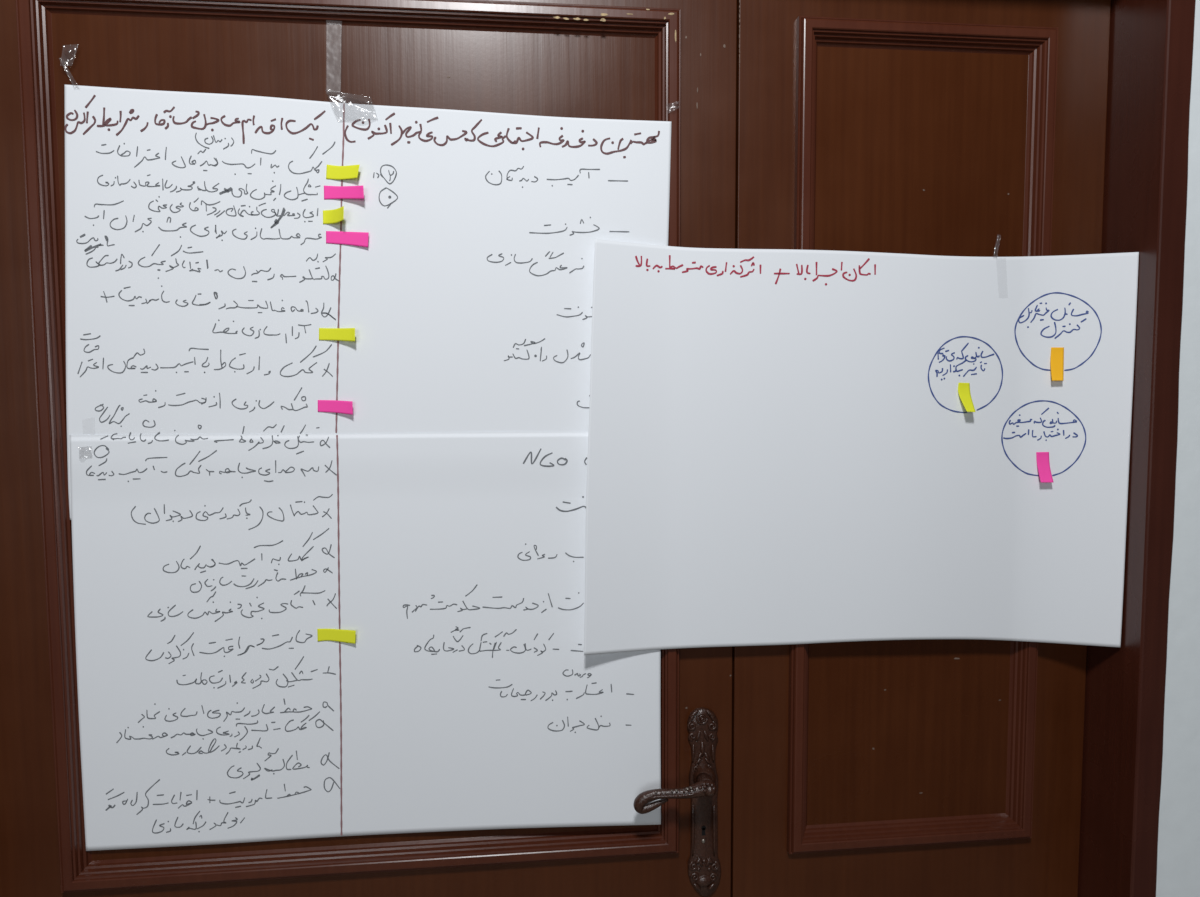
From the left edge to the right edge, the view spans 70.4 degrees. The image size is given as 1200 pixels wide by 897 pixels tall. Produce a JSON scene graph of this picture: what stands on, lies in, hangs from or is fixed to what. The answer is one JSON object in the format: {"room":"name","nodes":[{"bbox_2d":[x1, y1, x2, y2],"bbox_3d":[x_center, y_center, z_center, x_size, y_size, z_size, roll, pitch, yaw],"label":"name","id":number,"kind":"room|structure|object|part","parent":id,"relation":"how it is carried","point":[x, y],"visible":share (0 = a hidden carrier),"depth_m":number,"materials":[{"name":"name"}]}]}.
{"room":"meeting room","nodes":[
{"label":"meeting room","id":0,"kind":"room"},
{"bbox_2d":[1156,0,1199,896],"bbox_3d":[-0.040,0.035,0.918,2.784,2.900,0.160,-1,4,-6],"label":"wall","id":1,"kind":"structure","parent":0,"point":[1178,859],"depth_m":0.92,"materials":[{"name":"white paint"}]},
{"bbox_2d":[0,0,736,896],"bbox_3d":[-0.238,0.484,0.912,0.809,1.990,0.110,-1,4,-6],"label":"door","id":2,"kind":"structure","parent":1,"relation":"in","point":[674,61],"depth_m":0.87,"materials":[{"name":"brown paint"}]},
{"bbox_2d":[70,431,660,850],"bbox_3d":[-0.233,0.198,0.891,0.601,0.434,0.010,-1,4,-5],"label":"paper sheet","id":3,"kind":"object","parent":2,"relation":"attached to","point":[208,569],"visible":1,"depth_m":0.89,"materials":[{"name":"white paper"}]},
{"bbox_2d":[317,629,355,643],"bbox_3d":[-0.275,0.196,0.888,0.040,0.016,0.001,0,4,1],"label":"sticky note","id":4,"kind":"object","parent":3,"relation":"attached to","point":[347,636],"visible":1,"depth_m":0.89,"materials":[{"name":"yellow paper"}]},
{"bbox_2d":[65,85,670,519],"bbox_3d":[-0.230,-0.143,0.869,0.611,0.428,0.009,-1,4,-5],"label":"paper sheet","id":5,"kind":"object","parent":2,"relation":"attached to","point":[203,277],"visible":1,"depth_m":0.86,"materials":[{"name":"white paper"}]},
{"bbox_2d":[323,206,343,223],"bbox_3d":[-0.267,-0.235,0.856,0.029,0.015,0.003,2,5,28],"label":"sticky note","id":6,"kind":"object","parent":5,"relation":"attached to","point":[336,215],"visible":1,"depth_m":0.86,"materials":[{"name":"yellow paper"}]},
{"bbox_2d":[318,400,352,414],"bbox_3d":[-0.271,-0.042,0.872,0.037,0.015,0.002,0,4,5],"label":"sticky note","id":7,"kind":"object","parent":5,"relation":"attached to","point":[334,406],"visible":1,"depth_m":0.87,"materials":[{"name":"pink paper"}]},
{"bbox_2d":[319,328,354,340],"bbox_3d":[-0.268,-0.116,0.866,0.040,0.014,0.003,0,4,9],"label":"sticky note","id":8,"kind":"object","parent":5,"relation":"attached to","point":[340,334],"visible":1,"depth_m":0.87,"materials":[{"name":"yellow paper"}]},
{"bbox_2d":[326,165,359,179],"bbox_3d":[-0.259,-0.279,0.857,0.036,0.015,0.002,0,4,8],"label":"sticky note","id":9,"kind":"object","parent":5,"relation":"attached to","point":[332,172],"visible":1,"depth_m":0.86,"materials":[{"name":"yellow paper"}]},
{"bbox_2d":[324,186,363,198],"bbox_3d":[-0.258,-0.258,0.858,0.043,0.015,0.003,0,4,8],"label":"sticky note","id":10,"kind":"object","parent":5,"relation":"attached to","point":[330,192],"visible":1,"depth_m":0.86,"materials":[{"name":"pink paper"}]},
{"bbox_2d":[326,231,368,246],"bbox_3d":[-0.257,-0.213,0.864,0.043,0.016,0.001,0,4,-1],"label":"sticky note","id":11,"kind":"object","parent":5,"relation":"attached to","point":[333,237],"visible":1,"depth_m":0.86,"materials":[{"name":"pink paper"}]},
{"bbox_3d":[0.080,0.367,0.907,0.091,0.037,0.045,-1,4,-6],"label":"lever","id":12,"kind":"part","parent":2,"relation":"part of","materials":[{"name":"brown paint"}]},
{"bbox_3d":[0.117,0.395,0.936,0.040,0.217,0.024,-1,4,-6],"label":"lever handle","id":13,"kind":"part","parent":2,"relation":"part of","materials":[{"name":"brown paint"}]},
{"bbox_2d":[730,0,1110,896],"bbox_3d":[0.354,0.476,0.996,0.425,1.991,0.054,-1,4,-6],"label":"door","id":14,"kind":"structure","parent":1,"relation":"in","point":[971,128],"depth_m":0.94,"materials":[{"name":"brown paint"}]},
{"bbox_2d":[584,239,1138,654],"bbox_3d":[0.276,0.002,0.912,0.591,0.439,0.035,-1,4,-4],"label":"paper sheet","id":15,"kind":"object","parent":14,"relation":"attached to","point":[784,447],"visible":1,"depth_m":0.92,"materials":[{"name":"white paper"}]},
{"bbox_2d":[958,383,974,411],"bbox_3d":[0.398,-0.056,0.922,0.015,0.032,0.014,-1,4,-6],"label":"sticky note","id":16,"kind":"object","parent":15,"relation":"attached to","point":[963,388],"visible":1,"depth_m":0.93,"materials":[{"name":"yellow paper"}]},
{"bbox_2d":[1036,452,1053,482],"bbox_3d":[0.490,0.021,0.937,0.016,0.033,0.010,0,4,7],"label":"sticky note","id":17,"kind":"object","parent":15,"relation":"attached to","point":[1043,464],"visible":1,"depth_m":0.94,"materials":[{"name":"pink paper"}]},
{"bbox_2d":[1050,347,1063,380],"bbox_3d":[0.500,-0.092,0.928,0.014,0.036,0.008,0,4,10],"label":"sticky note","id":18,"kind":"object","parent":15,"relation":"attached to","point":[1057,353],"visible":1,"depth_m":0.93,"materials":[{"name":"orange paper"}]},
{"bbox_3d":[0.353,-0.002,0.959,0.266,0.888,0.014,-1,4,-6],"label":"panel","id":19,"kind":"part","parent":14,"relation":"part of","materials":[{"name":"brown paint"}]},
{"bbox_3d":[0.355,-0.001,0.944,0.291,0.913,0.018,-1,4,-6],"label":"panel moulding","id":20,"kind":"part","parent":14,"relation":"part of","materials":[{"name":"brown paint"}]},
{"bbox_2d":[1078,0,1195,896],"bbox_3d":[0.587,0.461,0.989,0.034,2.036,0.132,-1,4,-6],"label":"door frame","id":21,"kind":"structure","parent":1,"relation":"attached to","point":[1151,42],"depth_m":0.91,"materials":[{"name":"brown paint"}]}
]}

